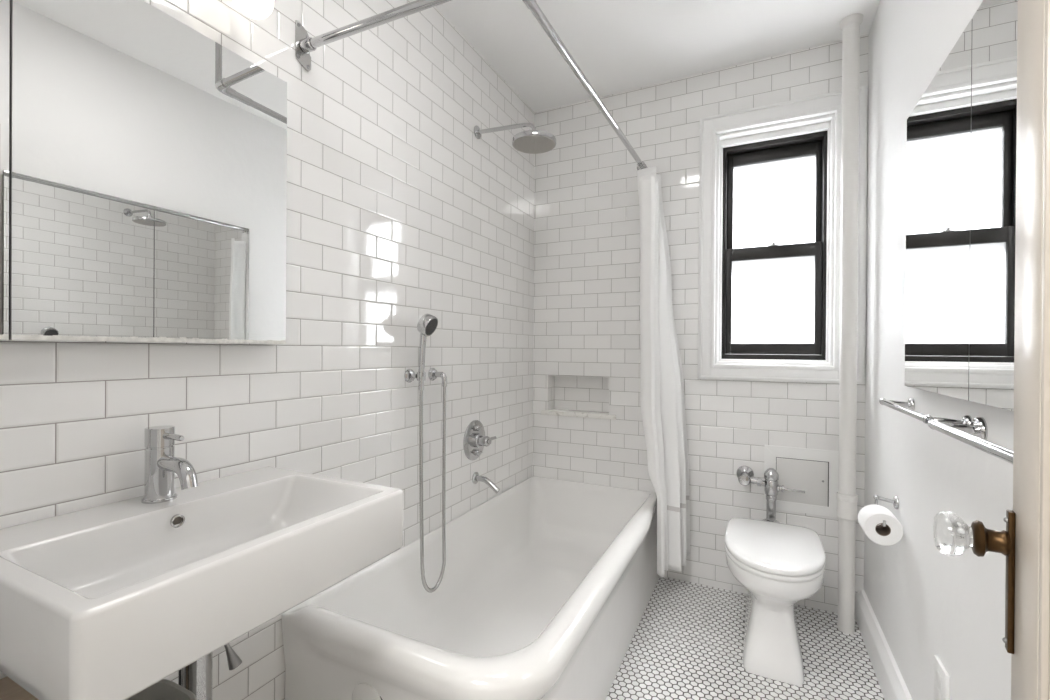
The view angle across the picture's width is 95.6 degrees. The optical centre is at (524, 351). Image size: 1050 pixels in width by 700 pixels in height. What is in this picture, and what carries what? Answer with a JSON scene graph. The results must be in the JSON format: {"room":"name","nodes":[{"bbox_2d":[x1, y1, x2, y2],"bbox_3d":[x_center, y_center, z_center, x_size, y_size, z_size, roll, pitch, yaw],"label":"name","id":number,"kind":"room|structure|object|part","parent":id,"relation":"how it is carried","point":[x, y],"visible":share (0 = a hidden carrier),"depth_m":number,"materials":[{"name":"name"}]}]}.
{"room":"bathroom","nodes":[
{"label":"bathroom","id":0,"kind":"room"},
{"bbox_2d":[0,0,534,699],"bbox_3d":[-0.586,-0.122,1.649,0.100,2.595,2.683,0,0,26],"label":"wall","id":1,"kind":"structure","parent":0,"point":[397,214],"depth_m":1.56,"materials":[{"name":"white tile"}]},
{"bbox_2d":[0,0,286,343],"bbox_3d":[-0.847,-0.377,0.948,0.045,0.713,0.804,0,0,26],"label":"mirror","id":2,"kind":"object","parent":1,"relation":"attached to","point":[143,158],"visible":1,"depth_m":0.98,"materials":[{"name":"grey"}]},
{"bbox_2d":[0,0,9,334],"bbox_3d":[-0.945,-0.377,0.700,0.001,0.711,0.262,0,0,26],"label":"mirror glass","id":3,"kind":"object","parent":2,"relation":"attached to","point":[4,4],"depth_m":0.81,"materials":[{"name":"silver metal"}]},
{"bbox_3d":[-0.950,-0.377,0.703,0.010,0.713,0.264,0,0,26],"label":"mirror door","id":4,"kind":"part","parent":2,"relation":"part of","materials":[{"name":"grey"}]},
{"bbox_2d":[0,466,402,699],"bbox_3d":[-0.619,0.384,0.938,0.472,0.136,0.594,0,0,26],"label":"basin","id":5,"kind":"object","parent":1,"relation":"attached to","point":[111,601],"visible":0.99,"depth_m":0.81,"materials":[{"name":"white ceramic"}]},
{"bbox_2d":[141,425,197,503],"bbox_3d":[-0.735,0.238,0.992,0.154,0.154,0.061,0,0,26],"label":"faucet","id":6,"kind":"object","parent":5,"relation":"on","point":[161,464],"visible":1,"depth_m":0.99,"materials":[{"name":"silver metal"}]},
{"bbox_3d":[-0.716,0.249,0.983,0.112,0.063,0.031,0,0,26],"label":"spout","id":7,"kind":"part","parent":6,"relation":"part of","materials":[{"name":"silver metal"}]},
{"bbox_2d":[179,669,181,685],"bbox_3d":[-0.734,0.643,1.018,0.017,0.362,0.071,0,0,-33],"label":"supply hose","id":8,"kind":"object","parent":5,"relation":"attached to","point":[180,671],"visible":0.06,"depth_m":1.01,"materials":[{"name":"grey rubber"}]},
{"bbox_2d":[181,652,212,699],"bbox_3d":[-0.733,0.655,0.990,0.226,0.405,0.066,0,0,26],"label":"trap","id":9,"kind":"object","parent":5,"relation":"hanging from","point":[197,676],"visible":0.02,"depth_m":0.94,"materials":[{"name":"silver metal"}]},
{"bbox_2d":[224,643,241,670],"bbox_3d":[-0.732,0.718,1.160,0.086,0.103,0.040,0,0,17],"label":"valve","id":10,"kind":"object","parent":1,"relation":"attached to","point":[234,661],"visible":0.5,"depth_m":1.15,"materials":[{"name":"silver metal"}]},
{"bbox_2d":[233,0,273,19],"bbox_3d":[-0.683,-0.911,1.171,0.133,0.182,0.110,0,0,26],"label":"globe lamp","id":11,"kind":"object","parent":1,"relation":"attached to","point":[254,9],"visible":1,"depth_m":1.15,"materials":[{"name":"white glass"}]},
{"bbox_2d":[404,369,425,382],"bbox_3d":[-0.411,0.094,1.808,0.076,0.052,0.052,0,0,26],"label":"holder","id":12,"kind":"object","parent":1,"relation":"attached to","point":[410,375],"visible":0.97,"depth_m":1.80,"materials":[{"name":"silver metal"}]},
{"bbox_2d":[417,314,446,592],"bbox_3d":[-0.347,0.398,1.843,0.070,1.082,0.190,0,0,26],"label":"shower","id":13,"kind":"object","parent":1,"relation":"attached to","point":[427,324],"visible":1,"depth_m":1.79,"materials":[{"name":"silver metal"}]},
{"bbox_3d":[-0.385,0.016,1.798,0.034,0.206,0.028,0,0,26],"label":"handle","id":14,"kind":"part","parent":13,"relation":"part of","materials":[{"name":"silver metal"}]},
{"bbox_2d":[428,368,446,381],"bbox_3d":[-0.349,0.095,1.937,0.073,0.055,0.052,0,0,26],"label":"outlet","id":15,"kind":"object","parent":1,"relation":"attached to","point":[433,373],"visible":1,"depth_m":1.93,"materials":[{"name":"silver metal"}]},
{"bbox_2d":[295,0,644,168],"bbox_3d":[0.012,-1.121,1.943,0.697,0.590,1.625,0,0,26],"label":"shower rod","id":16,"kind":"object","parent":1,"relation":"attached to","point":[304,44],"visible":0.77,"depth_m":1.37,"materials":[{"name":"silver metal"}]},
{"bbox_2d":[300,37,316,52],"bbox_3d":[-0.631,-0.893,1.387,0.035,0.037,0.035,0,0,18],"label":"socket","id":17,"kind":"object","parent":16,"relation":"attached to","point":[307,44],"depth_m":1.37,"materials":[{"name":"silver metal"}]},
{"bbox_3d":[-0.343,-0.919,1.292,0.589,0.079,0.026,0,0,18],"label":"short rod","id":18,"kind":"part","parent":16,"relation":"part of","materials":[{"name":"silver metal"}]},
{"bbox_3d":[0.316,-0.944,1.873,0.028,0.032,1.477,0,0,27],"label":"long rod","id":19,"kind":"part","parent":16,"relation":"part of","materials":[{"name":"silver metal"}]},
{"bbox_3d":[0.634,-0.930,2.493,0.045,0.051,0.011,0,0,26],"label":"curtain ring","id":20,"kind":"object","parent":16,"relation":"hanging from","visible":0},
{"bbox_2d":[637,166,689,577],"bbox_3d":[0.660,0.064,2.321,0.264,1.935,0.331,0,0,26],"label":"shower curtain","id":21,"kind":"object","parent":20,"relation":"hanging from","point":[662,381],"visible":1,"depth_m":2.26,"materials":[{"name":"white fabric"}]},
{"bbox_3d":[0.613,0.098,2.274,0.154,1.857,0.199,0,0,26],"label":"panel","id":22,"kind":"part","parent":21,"relation":"part of","materials":[{"name":"white fabric"}]},
{"bbox_2d":[463,420,495,459],"bbox_3d":[-0.200,0.419,2.229,0.087,0.188,0.188,0,0,26],"label":"shower mixer","id":23,"kind":"object","parent":1,"relation":"attached to","point":[474,441],"visible":1,"depth_m":2.21,"materials":[{"name":"silver metal"}]},
{"bbox_3d":[-0.235,0.418,2.246,0.009,0.188,0.188,0,0,26],"label":"wall plate","id":24,"kind":"part","parent":23,"relation":"part of","materials":[{"name":"silver metal"}]},
{"bbox_3d":[-0.222,0.476,2.239,0.024,0.028,0.048,0,0,26],"label":"knob","id":25,"kind":"part","parent":23,"relation":"part of","materials":[{"name":"silver metal"}]},
{"bbox_3d":[-0.221,0.360,2.239,0.024,0.028,0.048,0,0,26],"label":"knob","id":26,"kind":"part","parent":23,"relation":"part of","materials":[{"name":"silver metal"}]},
{"bbox_2d":[472,472,499,493],"bbox_3d":[-0.177,0.615,2.228,0.132,0.086,0.056,0,0,26],"label":"tub spout","id":27,"kind":"object","parent":1,"relation":"attached to","point":[475,478],"visible":1,"depth_m":2.22,"materials":[{"name":"silver metal"}]},
{"bbox_2d":[474,122,555,153],"bbox_3d":[-0.048,-0.990,2.163,0.398,0.148,0.199,0,0,26],"label":"shower","id":28,"kind":"object","parent":1,"relation":"attached to","point":[533,141],"visible":1,"depth_m":2.12,"materials":[{"name":"silver metal"}]},
{"bbox_3d":[-0.086,-1.008,2.182,0.300,0.072,0.019,0,0,26],"label":"shower arm","id":29,"kind":"part","parent":28,"relation":"part of","materials":[{"name":"silver metal"}]},
{"bbox_3d":[0.040,-0.918,2.119,0.188,0.005,0.188,0,0,26],"label":"spray plate","id":30,"kind":"part","parent":28,"relation":"part of","materials":[{"name":"silver metal"}]},
{"bbox_2d":[435,0,879,111],"bbox_3d":[0.252,-1.463,1.371,1.830,0.100,2.923,0,0,26],"label":"ceiling","id":31,"kind":"structure","parent":0,"point":[619,46],"depth_m":2.13,"materials":[{"name":"white paint"}]},
{"bbox_2d":[533,34,868,612],"bbox_3d":[0.835,-0.115,2.579,1.830,2.595,0.240,0,0,26],"label":"wall","id":32,"kind":"structure","parent":0,"point":[587,354],"depth_m":2.54,"materials":[{"name":"white tile"}]},
{"bbox_2d":[541,409,615,419],"bbox_3d":[0.319,0.359,2.747,0.447,0.026,0.111,0,0,26],"label":"niche ledge","id":33,"kind":"object","parent":32,"relation":"attached to","point":[556,412],"visible":0.91,"depth_m":2.71,"materials":[{"name":"white tile"}]},
{"bbox_2d":[698,85,867,383],"bbox_3d":[1.238,-0.518,2.345,0.700,1.318,0.224,0,0,26],"label":"window","id":34,"kind":"structure","parent":32,"relation":"in","point":[770,195],"depth_m":2.36,"materials":[{"name":"white paint"}]},
{"bbox_3d":[1.234,-0.252,2.381,0.380,0.435,0.004,0,0,26],"label":"glass pane","id":35,"kind":"part","parent":34,"relation":"part of","materials":[{"name":"white"}]},
{"bbox_3d":[1.234,-0.256,2.380,0.425,0.541,0.035,0,0,26],"label":"sash","id":36,"kind":"part","parent":34,"relation":"part of","materials":[{"name":"black paint"}]},
{"bbox_3d":[1.245,-0.510,2.406,0.502,1.146,0.110,0,0,26],"label":"frame","id":37,"kind":"part","parent":34,"relation":"part of","materials":[{"name":"black paint"}]},
{"bbox_3d":[1.255,-0.750,2.414,0.425,0.551,0.035,0,0,26],"label":"sash","id":38,"kind":"part","parent":34,"relation":"part of","materials":[{"name":"black paint"}]},
{"bbox_3d":[1.257,-0.743,2.414,0.381,0.456,0.004,0,0,26],"label":"glass pane","id":39,"kind":"part","parent":34,"relation":"part of","materials":[{"name":"white"}]},
{"bbox_2d":[764,445,838,517],"bbox_3d":[1.290,0.600,2.218,0.313,0.300,0.007,0,0,26],"label":"access panel","id":40,"kind":"object","parent":32,"relation":"attached to","point":[815,472],"visible":0.83,"depth_m":2.21,"materials":[{"name":"white plastic"}]},
{"bbox_3d":[1.289,0.607,2.219,0.208,0.202,0.004,0,0,26],"label":"panel door","id":41,"kind":"part","parent":40,"relation":"part of","materials":[{"name":"white paint"}]},
{"bbox_2d":[605,576,884,699],"bbox_3d":[0.234,1.232,1.379,1.830,0.100,2.923,0,0,26],"label":"floor","id":42,"kind":"structure","parent":0,"point":[686,643],"depth_m":1.84,"materials":[{"name":"tile"}]},
{"bbox_2d":[0,677,38,699],"bbox_3d":[-0.876,0.873,0.795,0.142,0.605,0.126,0,0,26],"label":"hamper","id":43,"kind":"object","parent":42,"relation":"on","point":[9,689],"visible":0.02,"depth_m":0.81,"materials":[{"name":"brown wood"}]},
{"bbox_2d":[126,679,196,699],"bbox_3d":[-0.668,0.894,0.791,0.185,0.567,0.178,0,0,26],"label":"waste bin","id":44,"kind":"object","parent":42,"relation":"on","point":[165,689],"visible":0.59,"depth_m":0.88,"materials":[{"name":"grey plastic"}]},
{"bbox_2d":[282,476,659,699],"bbox_3d":[0.027,0.942,1.895,0.792,0.475,1.694,0,0,26],"label":"bathtub","id":45,"kind":"object","parent":42,"relation":"on","point":[545,589],"visible":0.9,"depth_m":1.76,"materials":[{"name":"white ceramic"}]},
{"bbox_2d":[724,517,825,685],"bbox_3d":[1.003,0.965,1.932,0.351,0.440,0.648,0,0,26],"label":"toilet","id":46,"kind":"object","parent":42,"relation":"on","point":[780,565],"visible":1,"depth_m":1.76,"materials":[{"name":"white ceramic"}]},
{"bbox_2d":[736,466,804,522],"bbox_3d":[1.140,0.664,2.222,0.287,0.252,0.130,0,0,26],"label":"valve","id":47,"kind":"object","parent":46,"relation":"on","point":[745,474],"visible":0.97,"depth_m":2.19,"materials":[{"name":"silver metal"}]},
{"bbox_2d":[777,484,804,492],"bbox_3d":[1.208,0.628,2.165,0.115,0.034,0.034,0,0,26],"label":"handle","id":48,"kind":"object","parent":47,"relation":"attached to","point":[779,488],"depth_m":2.17,"materials":[{"name":"silver metal"}]},
{"bbox_3d":[0.975,0.781,1.872,0.351,0.018,0.510,0,0,26],"label":"seat","id":49,"kind":"part","parent":46,"relation":"part of","materials":[{"name":"white"}]},
{"bbox_3d":[0.975,0.757,1.872,0.349,0.024,0.516,0,0,26],"label":"lid","id":50,"kind":"part","parent":46,"relation":"part of","materials":[{"name":"white"}]},
{"bbox_2d":[836,13,862,633],"bbox_3d":[1.377,-0.110,2.025,0.085,2.595,0.085,0,0,26],"label":"riser pipe","id":51,"kind":"object","parent":42,"relation":"on","point":[847,498],"visible":1,"depth_m":2.00,"materials":[{"name":"white"}]},
{"bbox_2d":[864,0,1013,699],"bbox_3d":[0.967,-0.109,0.886,0.100,2.595,2.683,0,0,26],"label":"wall","id":52,"kind":"structure","parent":0,"point":[926,602],"depth_m":1.45,"materials":[{"name":"white paint"}]},
{"bbox_2d":[855,589,912,699],"bbox_3d":[0.939,1.122,0.999,0.032,0.132,2.501,0,0,26],"label":"baseboard","id":53,"kind":"structure","parent":52,"relation":"attached to","point":[892,684],"depth_m":1.73,"materials":[{"name":"white paint"}]},
{"bbox_2d":[873,495,898,527],"bbox_3d":[1.204,0.526,1.571,0.068,0.071,0.171,0,0,26],"label":"toilet paper holder","id":54,"kind":"object","parent":52,"relation":"attached to","point":[895,501],"visible":0.89,"depth_m":1.62,"materials":[{"name":"silver metal"}]},
{"bbox_2d":[858,504,902,545],"bbox_3d":[1.171,0.572,1.573,0.105,0.105,0.100,0,0,26],"label":"toilet paper roll","id":55,"kind":"object","parent":54,"relation":"on","point":[869,516],"visible":0.96,"depth_m":1.54,"materials":[{"name":"white paper"}]},
{"bbox_2d":[879,398,971,433],"bbox_3d":[1.056,0.164,1.283,0.084,0.042,0.477,0,0,26],"label":"towel bar","id":56,"kind":"object","parent":52,"relation":"attached to","point":[900,406],"visible":0.84,"depth_m":1.18,"materials":[{"name":"silver metal"}]},
{"bbox_2d":[934,655,949,699],"bbox_3d":[1.055,0.854,1.206,0.009,0.118,0.090,0,0,26],"label":"outlet plate","id":57,"kind":"object","parent":52,"relation":"attached to","point":[941,677],"visible":1,"depth_m":1.20,"materials":[{"name":"white plastic"}]},
{"bbox_2d":[937,670,941,688],"bbox_3d":[1.052,0.832,1.208,0.001,0.028,0.032,0,0,26],"label":"socket","id":58,"kind":"object","parent":57,"relation":"attached to","point":[939,673],"depth_m":1.21,"materials":[{"name":"white plastic"}]},
{"bbox_2d":[937,687,941,699],"bbox_3d":[1.051,0.876,1.208,0.001,0.028,0.032,0,0,26],"label":"socket","id":59,"kind":"object","parent":57,"relation":"attached to","point":[939,691],"depth_m":1.21,"materials":[{"name":"white plastic"}]},
{"bbox_2d":[905,0,1017,410],"bbox_3d":[0.946,-0.300,0.985,0.027,0.810,1.022,0,0,26],"label":"mirror","id":60,"kind":"object","parent":52,"relation":"attached to","point":[961,164],"visible":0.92,"depth_m":1.02,"materials":[{"name":"grey"}]},
{"bbox_2d":[905,19,971,400],"bbox_3d":[1.051,-0.300,1.228,0.001,0.809,0.492,0,0,26],"label":"mirror glass","id":61,"kind":"object","parent":60,"relation":"attached to","point":[938,277],"depth_m":1.16,"materials":[{"name":"silver metal"}]},
{"bbox_3d":[1.057,-0.300,1.225,0.012,0.810,0.493,0,0,26],"label":"mirror door","id":62,"kind":"part","parent":60,"relation":"part of","materials":[{"name":"grey"}]},
{"bbox_2d":[969,0,1017,410],"bbox_3d":[0.825,-0.300,0.768,0.001,0.809,0.526,0,0,26],"label":"mirror glass","id":63,"kind":"object","parent":60,"relation":"attached to","point":[993,27],"depth_m":0.91,"materials":[{"name":"silver metal"}]},
{"bbox_2d":[928,417,1012,464],"bbox_3d":[0.798,0.168,0.763,0.088,0.058,0.651,0,0,26],"label":"towel bar","id":64,"kind":"object","parent":52,"relation":"attached to","point":[977,439],"visible":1,"depth_m":0.91,"materials":[{"name":"silver metal"}]},
{"bbox_3d":[-0.362,-0.115,0.144,1.630,2.595,0.180,0,0,26],"label":"wall","id":65,"kind":"structure","parent":0,"visible":0},
{"bbox_2d":[933,0,1049,699],"bbox_3d":[0.388,0.167,0.278,0.107,2.020,0.683,0,0,30],"label":"door","id":66,"kind":"structure","parent":65,"relation":"in","point":[1025,542],"depth_m":0.50,"materials":[{"name":"beige paint"}]},
{"bbox_3d":[0.512,0.218,0.570,0.033,0.052,0.052,1,0,36],"label":"knob glass","id":67,"kind":"part","parent":66,"relation":"part of","materials":[{"name":"white"}]},
{"bbox_3d":[0.538,0.219,0.551,0.030,0.041,0.041,1,0,36],"label":"knob","id":68,"kind":"part","parent":66,"relation":"part of","materials":[{"name":"gold metal"}]},
{"bbox_3d":[0.553,0.262,0.543,0.006,0.160,0.013,1,0,36],"label":"lock plate","id":69,"kind":"part","parent":66,"relation":"part of","materials":[{"name":"gold metal"}]},
{"bbox_3d":[0.384,0.167,0.269,0.036,2.020,0.665,1,0,36],"label":"frame","id":70,"kind":"part","parent":66,"relation":"part of","materials":[{"name":"beige paint"}]},
{"bbox_3d":[0.382,0.122,0.271,0.027,1.694,0.469,1,0,36],"label":"panel","id":71,"kind":"part","parent":66,"relation":"part of","materials":[{"name":"beige paint"}]}
]}

